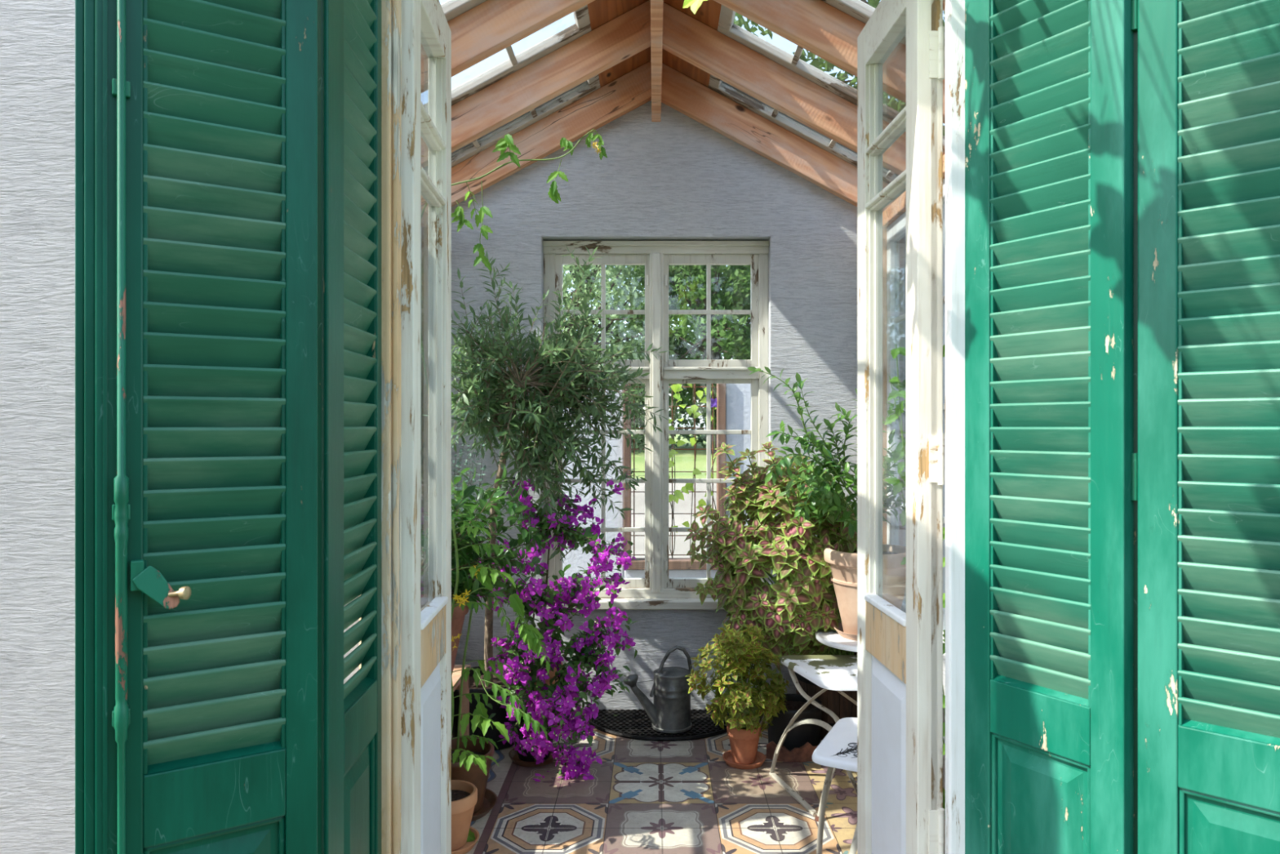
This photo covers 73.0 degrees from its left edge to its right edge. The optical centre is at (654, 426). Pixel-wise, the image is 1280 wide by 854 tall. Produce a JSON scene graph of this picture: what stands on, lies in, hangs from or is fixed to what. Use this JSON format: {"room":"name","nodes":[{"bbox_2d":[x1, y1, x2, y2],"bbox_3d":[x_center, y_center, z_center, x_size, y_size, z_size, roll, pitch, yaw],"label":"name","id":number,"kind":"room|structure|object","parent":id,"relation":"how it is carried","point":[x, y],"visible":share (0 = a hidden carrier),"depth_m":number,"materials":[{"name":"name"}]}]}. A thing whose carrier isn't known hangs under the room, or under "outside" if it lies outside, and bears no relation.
{"room":"outdoor patio","nodes":[
{"label":"outdoor patio","id":0,"kind":"room"},
{"bbox_2d":[0,0,359,853],"bbox_3d":[-0.100,-0.177,1.985,6.600,3.235,0.060,0,0,0],"label":"wall","id":1,"kind":"structure","parent":0,"point":[37,37],"depth_m":1.96,"materials":[{"name":"paint"}]},
{"bbox_2d":[75,0,317,853],"bbox_3d":[-0.732,0.110,1.409,0.354,2.580,0.106,0,0,-34],"label":"shutter","id":2,"kind":"object","parent":1,"relation":"attached to","point":[196,121],"visible":1,"depth_m":1.42,"materials":[{"name":"green paint"}]},
{"bbox_2d":[317,0,381,853],"bbox_3d":[-0.621,0.105,1.745,0.045,2.570,0.398,0,0,-3],"label":"shutter","id":3,"kind":"object","parent":1,"relation":"attached to","point":[349,31],"visible":0.96,"depth_m":1.71,"materials":[{"name":"green paint"}]},
{"bbox_2d":[359,0,400,853],"bbox_3d":[-0.619,0.110,1.955,0.083,2.620,0.060,0,0,0],"label":"trim","id":4,"kind":"structure","parent":1,"relation":"attached to","point":[390,9],"depth_m":1.93,"materials":[{"name":"white wood"}]},
{"bbox_2d":[400,0,451,853],"bbox_3d":[-0.598,0.133,2.233,0.068,2.545,0.511,0,0,-3],"label":"door","id":5,"kind":"structure","parent":1,"relation":"in","point":[425,631],"depth_m":2.15,"materials":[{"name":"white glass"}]},
{"bbox_2d":[857,0,944,853],"bbox_3d":[0.634,0.133,2.274,0.068,2.545,0.516,0,0,-3],"label":"door","id":6,"kind":"structure","parent":1,"relation":"in","point":[900,810],"depth_m":2.10,"materials":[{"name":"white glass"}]},
{"bbox_2d":[945,0,964,853],"bbox_3d":[0.688,0.110,1.968,0.048,2.620,0.045,0,0,0],"label":"trim","id":7,"kind":"structure","parent":1,"relation":"attached to","point":[954,9],"depth_m":1.95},
{"bbox_2d":[964,0,1137,853],"bbox_3d":[0.815,0.105,1.805,0.045,2.570,0.378,0,0,-33],"label":"shutter","id":8,"kind":"object","parent":1,"relation":"attached to","point":[1051,464],"visible":1,"depth_m":1.79,"materials":[{"name":"green wood"}]},
{"bbox_2d":[1133,0,1279,853],"bbox_3d":[1.068,0.105,1.537,0.397,2.570,0.045,0,0,43],"label":"shutter","id":9,"kind":"object","parent":1,"relation":"attached to","point":[1206,73],"visible":1,"depth_m":1.58,"materials":[{"name":"green paint"}]},
{"bbox_2d":[451,779,477,850],"bbox_3d":[-0.700,1.323,2.930,0.196,0.178,0.196,0,0,0],"label":"pot","id":10,"kind":"object","parent":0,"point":[464,793],"depth_m":2.89,"materials":[{"name":"orange ceramic"}]},
{"bbox_2d":[451,736,494,813],"bbox_3d":[-0.735,1.305,3.210,0.276,0.215,0.276,0,0,0],"label":"pot","id":11,"kind":"object","parent":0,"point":[475,775],"depth_m":3.17,"materials":[{"name":"brown ceramic"}]},
{"bbox_2d":[451,100,906,711],"bbox_3d":[0.000,-0.188,4.410,2.600,3.215,0.200,0,0,0],"label":"wall","id":12,"kind":"structure","parent":0,"point":[675,177],"depth_m":4.31,"materials":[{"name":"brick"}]},
{"bbox_2d":[422,80,586,168],"bbox_3d":[-0.846,-1.414,4.220,1.325,0.713,0.140,0,0,0],"label":"flashing","id":13,"kind":"object","parent":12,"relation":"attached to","point":[585,81],"visible":0.07,"depth_m":4.21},
{"bbox_2d":[546,597,724,609],"bbox_3d":[0.007,0.884,4.343,1.165,0.042,0.135,0,0,0],"label":"windowsill","id":14,"kind":"structure","parent":12,"relation":"attached to","point":[622,603],"depth_m":4.28,"materials":[{"name":"white wood"}]},
{"bbox_2d":[542,240,768,597],"bbox_3d":[0.007,-0.039,4.410,1.145,1.805,0.099,0,0,0],"label":"window","id":15,"kind":"structure","parent":12,"relation":"in","point":[656,256],"depth_m":4.40,"materials":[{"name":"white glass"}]},
{"bbox_2d":[650,0,663,121],"bbox_3d":[0.009,-1.670,3.155,0.046,0.300,2.310,0,0,0],"label":"ridge beam","id":16,"kind":"structure","parent":12,"relation":"attached to","point":[656,6],"depth_m":3.53,"materials":[{"name":"brown wood"}]},
{"bbox_2d":[587,0,648,31],"bbox_3d":[-0.145,-1.749,3.365,0.274,0.158,0.596,0,0,0],"label":"plank","id":17,"kind":"object","parent":16,"relation":"attached to","point":[601,12],"visible":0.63,"depth_m":3.57,"materials":[{"name":"brown wood"}]},
{"bbox_2d":[598,46,651,87],"bbox_3d":[-0.145,-1.749,3.975,0.274,0.158,0.596,0,0,0],"label":"plank","id":18,"kind":"object","parent":16,"relation":"attached to","point":[643,57],"visible":0.33,"depth_m":4.18,"materials":[{"name":"brown wood"}]},
{"bbox_2d":[662,48,710,87],"bbox_3d":[0.154,-1.744,3.975,0.256,0.149,0.596,0,0,0],"label":"plank","id":19,"kind":"object","parent":16,"relation":"attached to","point":[669,60],"visible":0.31,"depth_m":4.18,"materials":[{"name":"brown wood"}]},
{"bbox_2d":[663,0,721,31],"bbox_3d":[0.154,-1.744,3.365,0.256,0.149,0.596,0,0,0],"label":"plank","id":20,"kind":"object","parent":16,"relation":"attached to","point":[708,13],"visible":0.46,"depth_m":3.58,"materials":[{"name":"brown wood"}]},
{"bbox_2d":[451,711,943,853],"bbox_3d":[0.023,1.420,3.240,2.393,0.001,2.360,0,0,0],"label":"floor","id":21,"kind":"structure","parent":0,"point":[645,797],"depth_m":3.26,"materials":[{"name":"tile"}]},
{"bbox_2d":[451,664,471,736],"bbox_3d":[-0.938,1.208,3.185,0.345,0.425,0.870,0,0,0],"label":"bench","id":22,"kind":"object","parent":21,"relation":"on","point":[455,676],"visible":0.06,"depth_m":3.54,"materials":[{"name":"brown wood"}]},
{"bbox_2d":[421,465,552,675],"bbox_3d":[-0.731,0.563,3.254,0.584,0.863,0.792,0,0,19],"label":"plant","id":23,"kind":"object","parent":22,"relation":"on","point":[466,558],"visible":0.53,"depth_m":3.21,"materials":[{"name":"green plant"}]},
{"bbox_2d":[421,593,468,675],"bbox_3d":[-0.875,0.807,3.100,0.410,0.375,0.410,0,0,0],"label":"pot","id":24,"kind":"object","parent":23,"relation":"on","point":[458,616],"depth_m":3.07,"materials":[{"name":"orange ceramic"}]},
{"bbox_2d":[451,826,479,853],"bbox_3d":[-0.700,1.407,2.930,0.210,0.026,0.210,0,0,0],"label":"saucer","id":25,"kind":"object","parent":21,"relation":"on","point":[468,846],"visible":0.29,"depth_m":2.90,"materials":[{"name":"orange ceramic"}]},
{"bbox_2d":[451,520,550,850],"bbox_3d":[-0.614,0.876,2.918,0.530,1.114,0.236,0,0,0],"label":"potted plant","id":26,"kind":"object","parent":25,"relation":"on","point":[464,793],"visible":0.89,"depth_m":2.92,"materials":[{"name":"green plant"}]},
{"bbox_2d":[451,633,462,649],"bbox_3d":[-0.677,0.725,2.919,0.039,0.060,0.066,0,0,-43],"label":"flower","id":27,"kind":"object","parent":26,"relation":"on","point":[458,636],"depth_m":2.91,"materials":[{"name":"yellow plant"}]},
{"bbox_2d":[452,593,464,607],"bbox_3d":[-0.662,0.586,2.917,0.034,0.056,0.059,0,0,6],"label":"flower","id":28,"kind":"object","parent":26,"relation":"on","point":[455,597],"depth_m":2.93,"materials":[{"name":"yellow plant"}]},
{"bbox_2d":[459,589,471,603],"bbox_3d":[-0.641,0.574,2.921,0.046,0.059,0.042,0,0,0],"label":"flower","id":29,"kind":"object","parent":26,"relation":"on","point":[462,599],"depth_m":2.93,"materials":[{"name":"yellow plant"}]},
{"bbox_2d":[470,563,480,579],"bbox_3d":[-0.605,0.489,2.932,0.035,0.056,0.045,0,0,30],"label":"flower","id":30,"kind":"object","parent":26,"relation":"on","point":[473,571],"depth_m":2.93,"materials":[{"name":"yellow plant"}]},
{"bbox_2d":[451,434,488,543],"bbox_3d":[-0.887,0.719,3.941,0.310,1.402,0.427,0,0,0],"label":"eucalyptus","id":31,"kind":"object","parent":21,"relation":"on","point":[460,451],"visible":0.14,"depth_m":3.92,"materials":[{"name":"green plant"}]},
{"bbox_2d":[471,787,497,821],"bbox_3d":[-0.735,1.406,3.210,0.300,0.028,0.300,0,0,0],"label":"saucer","id":32,"kind":"object","parent":21,"relation":"on","point":[490,800],"visible":0.23,"depth_m":3.22,"materials":[{"name":"brown ceramic"}]},
{"bbox_2d":[421,129,607,813],"bbox_3d":[-0.710,0.090,3.417,0.843,2.644,0.676,0,0,22],"label":"climbing vine","id":33,"kind":"object","parent":32,"relation":"on","point":[475,775],"visible":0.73,"depth_m":3.56,"materials":[{"name":"green plant"}]},
{"bbox_2d":[591,142,600,154],"bbox_3d":[-0.241,-1.150,3.552,0.043,0.058,0.032,0,0,0],"label":"flower","id":34,"kind":"object","parent":33,"relation":"on","point":[598,146],"depth_m":3.55,"materials":[{"name":"yellow plant"}]},
{"bbox_2d":[508,745,558,766],"bbox_3d":[-0.515,1.407,3.700,0.216,0.026,0.216,0,0,0],"label":"saucer","id":35,"kind":"object","parent":21,"relation":"on","point":[513,753],"visible":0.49,"depth_m":3.63,"materials":[{"name":"brown ceramic"}]},
{"bbox_2d":[468,456,637,782],"bbox_3d":[-0.443,0.824,3.693,0.774,1.379,0.769,0,0,0],"label":"bougainvillea","id":36,"kind":"object","parent":35,"relation":"on","point":[556,701],"visible":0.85,"depth_m":3.56,"materials":[{"name":"purple plant"}]},
{"bbox_2d":[510,712,555,761],"bbox_3d":[-0.515,1.332,3.700,0.200,0.160,0.200,0,0,0],"label":"pot","id":37,"kind":"object","parent":36,"relation":"on","point":[528,757],"depth_m":3.63,"materials":[{"name":"brown ceramic"}]},
{"bbox_2d":[422,246,668,750],"bbox_3d":[-0.510,0.286,3.871,1.189,2.268,0.917,0,0,0],"label":"tree","id":38,"kind":"object","parent":21,"relation":"on","point":[552,370],"visible":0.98,"depth_m":3.78,"materials":[{"name":"green plant"}]},
{"bbox_2d":[527,639,564,696],"bbox_3d":[-0.542,1.192,4.100,0.259,0.456,0.190,0,0,0],"label":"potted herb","id":39,"kind":"object","parent":21,"relation":"on","point":[552,674],"visible":0.02,"depth_m":4.03,"materials":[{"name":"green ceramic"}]},
{"bbox_2d":[527,659,562,696],"bbox_3d":[-0.530,1.270,4.100,0.190,0.300,0.190,0,0,0],"label":"pot","id":40,"kind":"object","parent":39,"relation":"on","point":[552,674],"depth_m":4.02,"materials":[{"name":"orange ceramic"}]},
{"bbox_2d":[722,749,765,768],"bbox_3d":[0.380,1.408,3.660,0.184,0.024,0.184,0,0,0],"label":"saucer","id":41,"kind":"object","parent":21,"relation":"on","point":[727,756],"visible":0.61,"depth_m":3.63,"materials":[{"name":"ceramic"}]},
{"bbox_2d":[684,622,790,764],"bbox_3d":[0.353,1.116,3.657,0.419,0.593,0.368,0,0,19],"label":"potted plant","id":42,"kind":"object","parent":41,"relation":"on","point":[744,704],"visible":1,"depth_m":3.59,"materials":[{"name":"plant"}]},
{"bbox_2d":[684,440,857,739],"bbox_3d":[0.611,0.740,3.932,0.957,1.360,0.537,0,0,-15],"label":"potted coleus","id":43,"kind":"object","parent":21,"relation":"on","point":[802,602],"visible":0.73,"depth_m":3.81,"materials":[{"name":"plant"}]},
{"bbox_2d":[766,741,817,762],"bbox_3d":[0.630,1.381,3.706,0.293,0.077,0.086,0,0,-13],"label":"shard","id":44,"kind":"object","parent":21,"relation":"on","point":[804,753],"visible":0.59,"depth_m":3.67,"materials":[{"name":"red ceramic"}]},
{"bbox_2d":[767,693,822,751],"bbox_3d":[0.625,1.325,3.865,0.250,0.190,0.250,0,0,0],"label":"plant pot","id":45,"kind":"object","parent":21,"relation":"on","point":[797,737],"visible":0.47,"depth_m":3.77,"materials":[{"name":"black plastic"}]},
{"bbox_2d":[768,654,857,822],"bbox_3d":[0.777,1.196,3.393,0.618,0.455,0.574,0,0,0],"label":"garden stool","id":46,"kind":"object","parent":21,"relation":"on","point":[838,673],"visible":0.57,"depth_m":3.44,"materials":[{"name":"paint"}]},
{"bbox_2d":[814,629,857,652],"bbox_3d":[0.925,1.159,3.720,0.460,0.533,0.460,0,0,0],"label":"side table","id":47,"kind":"object","parent":21,"relation":"on","point":[832,638],"visible":0.18,"depth_m":3.63,"materials":[{"name":"white metal"}]},
{"bbox_2d":[833,622,857,640],"bbox_3d":[0.925,0.881,3.720,0.300,0.030,0.300,0,0,0],"label":"saucer","id":48,"kind":"object","parent":47,"relation":"on","point":[840,629],"visible":0.27,"depth_m":3.66,"materials":[{"name":"ceramic"}]},
{"bbox_2d":[747,366,906,635],"bbox_3d":[0.782,0.320,3.694,0.802,1.140,0.437,0,0,0],"label":"potted plant","id":49,"kind":"object","parent":48,"relation":"on","point":[843,567],"visible":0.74,"depth_m":3.62,"materials":[{"name":"plant"}]},
{"bbox_2d":[812,717,945,853],"bbox_3d":[0.730,1.232,2.829,0.371,0.384,0.567,0,0,28],"label":"chair","id":50,"kind":"object","parent":21,"relation":"on","point":[838,748],"visible":0.4,"depth_m":2.81,"materials":[{"name":"white metal"}]},
{"bbox_2d":[884,344,945,853],"bbox_3d":[0.946,0.571,2.867,0.289,1.698,0.367,0,0,-27],"label":"vine","id":51,"kind":"object","parent":21,"relation":"on","point":[897,455],"visible":0.17,"depth_m":2.89,"materials":[{"name":"green plant"}]},
{"bbox_2d":[944,789,945,853],"bbox_3d":[1.000,1.330,2.860,0.200,0.180,0.200,0,0,0],"label":"pot","id":52,"kind":"object","parent":51,"relation":"on","point":[944,789],"depth_m":2.80,"materials":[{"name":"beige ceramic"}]},
{"label":"floor","id":53,"kind":"structure","parent":21,"relation":"on","visible":0},
{"bbox_2d":[583,708,731,741],"bbox_3d":[0.050,1.410,4.101,0.818,0.016,0.410,0,0,0],"label":"doormat","id":54,"kind":"object","parent":53,"relation":"on","point":[637,724],"visible":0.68,"depth_m":4.07,"materials":[{"name":"rubber"}]},
{"bbox_2d":[623,644,692,733],"bbox_3d":[0.017,1.214,4.050,0.322,0.380,0.188,0,0,0],"label":"watering can","id":55,"kind":"object","parent":54,"relation":"on","point":[669,712],"visible":0.94,"depth_m":3.98,"materials":[{"name":"metal"}]},
{"bbox_2d":[727,722,761,764],"bbox_3d":[0.380,1.335,3.660,0.144,0.155,0.144,0,0,0],"label":"pot","id":56,"kind":"object","parent":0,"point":[744,744],"depth_m":3.61,"materials":[{"name":"ceramic"}]},
{"bbox_2d":[795,648,857,739],"bbox_3d":[0.860,1.250,4.065,0.400,0.340,0.397,0,0,0],"label":"tub","id":57,"kind":"object","parent":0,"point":[832,700],"depth_m":3.89,"materials":[{"name":"metal"}]},
{"bbox_2d":[823,543,906,635],"bbox_3d":[0.925,0.707,3.720,0.386,0.366,0.386,0,0,0],"label":"pot","id":58,"kind":"object","parent":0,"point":[843,567],"depth_m":3.61,"materials":[{"name":"ceramic"}]},
{"bbox_2d":[942,654,945,789],"bbox_3d":[1.205,1.160,3.180,0.140,0.520,2.260,0,0,0],"label":"wall","id":59,"kind":"structure","parent":0,"point":[944,656],"depth_m":3.38,"materials":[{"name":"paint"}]},
{"bbox_2d":[882,227,886,543],"bbox_3d":[1.147,-0.040,4.270,0.095,1.880,0.060,0,0,0],"label":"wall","id":60,"kind":"structure","parent":59,"relation":"on","point":[884,229],"depth_m":4.24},
{"bbox_2d":[886,211,906,613],"bbox_3d":[1.163,-0.040,3.920,0.045,1.880,0.640,0,0,0],"label":"window","id":61,"kind":"structure","parent":59,"relation":"in","point":[895,231],"depth_m":4.18,"materials":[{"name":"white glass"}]},
{"bbox_2d":[942,177,945,655],"bbox_3d":[1.163,-0.040,3.200,0.045,1.880,0.680,0,0,0],"label":"window","id":62,"kind":"structure","parent":59,"relation":"in","point":[944,180],"depth_m":3.48,"materials":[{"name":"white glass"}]},
{"bbox_3d":[1.148,-0.040,2.090,0.095,1.880,0.060,0,0,0],"label":"wall","id":63,"kind":"structure","parent":59,"relation":"on","visible":0},
{"bbox_2d":[882,154,945,227],"bbox_3d":[1.175,-1.015,3.170,0.120,0.070,2.280,0,0,0],"label":"beam","id":64,"kind":"structure","parent":63,"relation":"on","point":[898,207],"depth_m":4.00,"materials":[{"name":"brown wood"}]},
{"bbox_2d":[661,63,903,212],"bbox_3d":[0.714,-1.361,4.280,1.362,0.865,0.054,0,0,0],"label":"rafter","id":65,"kind":"object","parent":64,"relation":"on","point":[680,92],"visible":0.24,"depth_m":4.25,"materials":[{"name":"brown wood"}]},
{"bbox_2d":[708,74,905,192],"bbox_3d":[0.862,-1.375,3.975,1.192,0.661,0.610,0,0,0],"label":"roof window","id":66,"kind":"structure","parent":65,"relation":"on","point":[717,85],"depth_m":4.21,"materials":[{"name":"paint"}]},
{"bbox_2d":[722,80,898,175],"bbox_3d":[0.846,-1.414,4.260,1.325,0.713,0.140,0,0,0],"label":"flashing","id":67,"kind":"object","parent":66,"relation":"on","point":[722,81],"depth_m":4.21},
{"bbox_2d":[662,2,945,175],"bbox_3d":[0.714,-1.361,3.670,1.362,0.865,0.054,0,0,0],"label":"rafter","id":68,"kind":"object","parent":64,"relation":"on","point":[686,37],"visible":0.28,"depth_m":3.64,"materials":[{"name":"brown wood"}]},
{"bbox_2d":[717,4,945,152],"bbox_3d":[0.862,-1.375,3.365,1.192,0.661,0.610,0,0,0],"label":"roof window","id":69,"kind":"structure","parent":68,"relation":"on","point":[726,26],"depth_m":3.60,"materials":[{"name":"paint"}]},
{"bbox_2d":[713,0,945,124],"bbox_3d":[0.714,-1.361,3.060,1.362,0.865,0.054,0,0,0],"label":"rafter","id":70,"kind":"object","parent":64,"relation":"on","point":[820,28],"visible":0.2,"depth_m":3.03,"materials":[{"name":"brown wood"}]},
{"bbox_2d":[821,0,945,66],"bbox_3d":[0.862,-1.375,2.755,1.192,0.661,0.610,0,0,0],"label":"roof window","id":71,"kind":"structure","parent":70,"relation":"on","point":[858,10],"depth_m":2.99,"materials":[{"name":"paint"}]},
{"bbox_2d":[942,0,945,11],"bbox_3d":[0.714,-1.361,2.450,1.362,0.865,0.054,0,0,0],"label":"rafter","id":72,"kind":"object","parent":64,"relation":"on","point":[944,1],"depth_m":2.45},
{"bbox_3d":[-1.205,1.160,3.180,0.140,0.520,2.260,0,0,0],"label":"wall","id":73,"kind":"structure","parent":0,"visible":0},
{"bbox_2d":[421,226,422,561],"bbox_3d":[-1.163,-0.040,3.920,0.045,1.880,0.640,0,0,0],"label":"window","id":74,"kind":"structure","parent":73,"relation":"in","point":[421,227],"depth_m":4.23,"materials":[{"name":"clear glass"}]},
{"bbox_2d":[422,227,428,569],"bbox_3d":[-1.147,-0.040,4.270,0.095,1.880,0.060,0,0,0],"label":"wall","id":75,"kind":"structure","parent":73,"relation":"on","point":[424,230],"depth_m":4.24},
{"bbox_3d":[-1.147,-0.040,2.090,0.095,1.880,0.060,0,0,0],"label":"wall","id":76,"kind":"structure","parent":73,"relation":"on","visible":0},
{"bbox_2d":[421,208,428,227],"bbox_3d":[-1.175,-1.015,3.170,0.120,0.070,2.280,0,0,0],"label":"trim","id":77,"kind":"structure","parent":76,"relation":"on","point":[424,220],"depth_m":4.21,"materials":[{"name":"white wood"}]},
{"bbox_2d":[421,0,595,93],"bbox_3d":[-0.705,-1.366,3.060,1.380,0.874,0.054,0,0,0],"label":"rafter","id":78,"kind":"object","parent":77,"relation":"on","point":[491,27],"visible":0.2,"depth_m":3.03,"materials":[{"name":"brown wood"}]},
{"bbox_2d":[440,0,487,21],"bbox_3d":[-0.862,-1.375,2.755,1.192,0.661,0.610,0,0,0],"label":"roof window","id":79,"kind":"structure","parent":78,"relation":"on","point":[451,9],"depth_m":2.99,"materials":[{"name":"paint"}]},
{"bbox_2d":[421,0,650,168],"bbox_3d":[-0.705,-1.366,3.670,1.380,0.874,0.054,0,0,0],"label":"rafter","id":80,"kind":"object","parent":77,"relation":"on","point":[627,35],"visible":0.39,"depth_m":3.64,"materials":[{"name":"brown wood"}]},
{"bbox_2d":[423,4,591,113],"bbox_3d":[-0.862,-1.375,3.365,1.192,0.661,0.610,0,0,0],"label":"roof window","id":81,"kind":"structure","parent":80,"relation":"on","point":[581,27],"depth_m":3.60,"materials":[{"name":"glass"}]},
{"bbox_2d":[421,61,651,216],"bbox_3d":[-0.705,-1.366,4.280,1.380,0.874,0.054,0,0,0],"label":"rafter","id":82,"kind":"object","parent":77,"relation":"on","point":[631,91],"visible":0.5,"depth_m":4.25,"materials":[{"name":"brown wood"}]},
{"bbox_2d":[423,74,600,175],"bbox_3d":[-0.862,-1.375,3.975,1.192,0.661,0.610,0,0,0],"label":"roof window","id":83,"kind":"structure","parent":82,"relation":"on","point":[593,84],"depth_m":4.21,"materials":[{"name":"paint"}]},
{"label":"outside","id":84,"kind":"structure","parent":0,"visible":0},
{"bbox_2d":[631,482,716,558],"bbox_3d":[0.000,1.165,3.000,50.000,0.570,22.000,0,0,0],"label":"ground","id":85,"kind":"structure","parent":84,"point":[682,547],"depth_m":11.40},
{"bbox_2d":[563,383,750,577],"bbox_3d":[0.035,0.555,5.550,1.867,1.791,0.200,0,0,0],"label":"wall","id":86,"kind":"structure","parent":85,"relation":"on","point":[737,395],"depth_m":5.45,"materials":[{"name":"white paint"}]},
{"bbox_2d":[631,383,716,556],"bbox_3d":[0.126,0.265,5.603,0.575,1.191,0.015,0,0,0],"label":"trellis","id":87,"kind":"object","parent":86,"relation":"attached to","point":[695,386],"visible":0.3,"depth_m":5.60,"materials":[{"name":"metal"}]},
{"bbox_2d":[623,383,725,569],"bbox_3d":[0.129,0.278,5.485,0.641,1.236,0.130,0,0,0],"label":"frame","id":88,"kind":"object","parent":86,"relation":"attached to","point":[674,563],"visible":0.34,"depth_m":5.42,"materials":[{"name":"wood"}]},
{"bbox_2d":[668,383,716,557],"bbox_3d":[0.251,0.531,5.550,0.430,1.839,0.088,0,0,0],"label":"climbing vine","id":89,"kind":"object","parent":85,"relation":"on","point":[676,388],"visible":0.51,"depth_m":5.57,"materials":[{"name":"green plant"}]},
{"bbox_2d":[711,398,716,447],"bbox_3d":[0.379,-0.025,5.538,0.071,0.319,0.068,0,0,0],"label":"flower","id":90,"kind":"object","parent":89,"relation":"attached to","point":[713,402],"visible":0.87,"depth_m":5.51,"materials":[{"name":"purple plant"}]},
{"bbox_2d":[682,0,707,13],"bbox_3d":[0.754,-0.204,1.505,2.310,3.289,0.808,0,0,0],"label":"vine","id":91,"kind":"object","parent":85,"relation":"on","point":[695,5],"visible":1,"depth_m":1.80,"materials":[{"name":"green plant"}]},
{"bbox_2d":[733,0,945,136],"bbox_3d":[5.374,-5.185,12.577,8.451,12.527,9.382,0,0,35],"label":"tree","id":92,"kind":"object","parent":85,"relation":"on","point":[819,63],"visible":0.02,"depth_m":13.42,"materials":[{"name":"green plant"}]},
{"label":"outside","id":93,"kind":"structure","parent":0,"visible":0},
{"bbox_2d":[631,434,716,478],"bbox_3d":[0.000,0.547,36.950,50.000,0.655,46.100,0,0,0],"label":"lawn","id":94,"kind":"structure","parent":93,"point":[684,459],"depth_m":19.22,"materials":[{"name":"green plant"}]},
{"bbox_2d":[563,265,700,451],"bbox_3d":[-1.881,-3.611,24.406,6.680,8.779,6.465,0,0,34],"label":"tree","id":95,"kind":"object","parent":94,"relation":"on","point":[631,335],"visible":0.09,"depth_m":23.05,"materials":[{"name":"green plant"}]},
{"bbox_2d":[566,265,737,444],"bbox_3d":[0.316,-3.517,27.854,6.575,8.392,6.147,0,0,-44],"label":"tree","id":96,"kind":"object","parent":94,"relation":"on","point":[700,352],"visible":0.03,"depth_m":26.80,"materials":[{"name":"green plant"}]},
{"bbox_2d":[631,383,706,448],"bbox_3d":[0.004,-0.490,26.503,18.573,2.492,1.298,0,0,0],"label":"hedge","id":97,"kind":"object","parent":94,"relation":"on","point":[685,421],"visible":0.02,"depth_m":26.12,"materials":[{"name":"green plant"}]},
{"bbox_2d":[627,265,750,453],"bbox_3d":[1.776,-2.429,22.996,4.569,6.421,4.754,0,0,-31],"label":"tree","id":98,"kind":"object","parent":94,"relation":"on","point":[735,344],"visible":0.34,"depth_m":21.56,"materials":[{"name":"green plant"}]},
{"bbox_2d":[686,75,902,342],"bbox_3d":[5.030,-4.636,25.232,7.733,10.726,8.064,0,0,-20],"label":"tree","id":99,"kind":"object","parent":94,"relation":"on","point":[888,95],"visible":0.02,"depth_m":24.86,"materials":[{"name":"green plant"}]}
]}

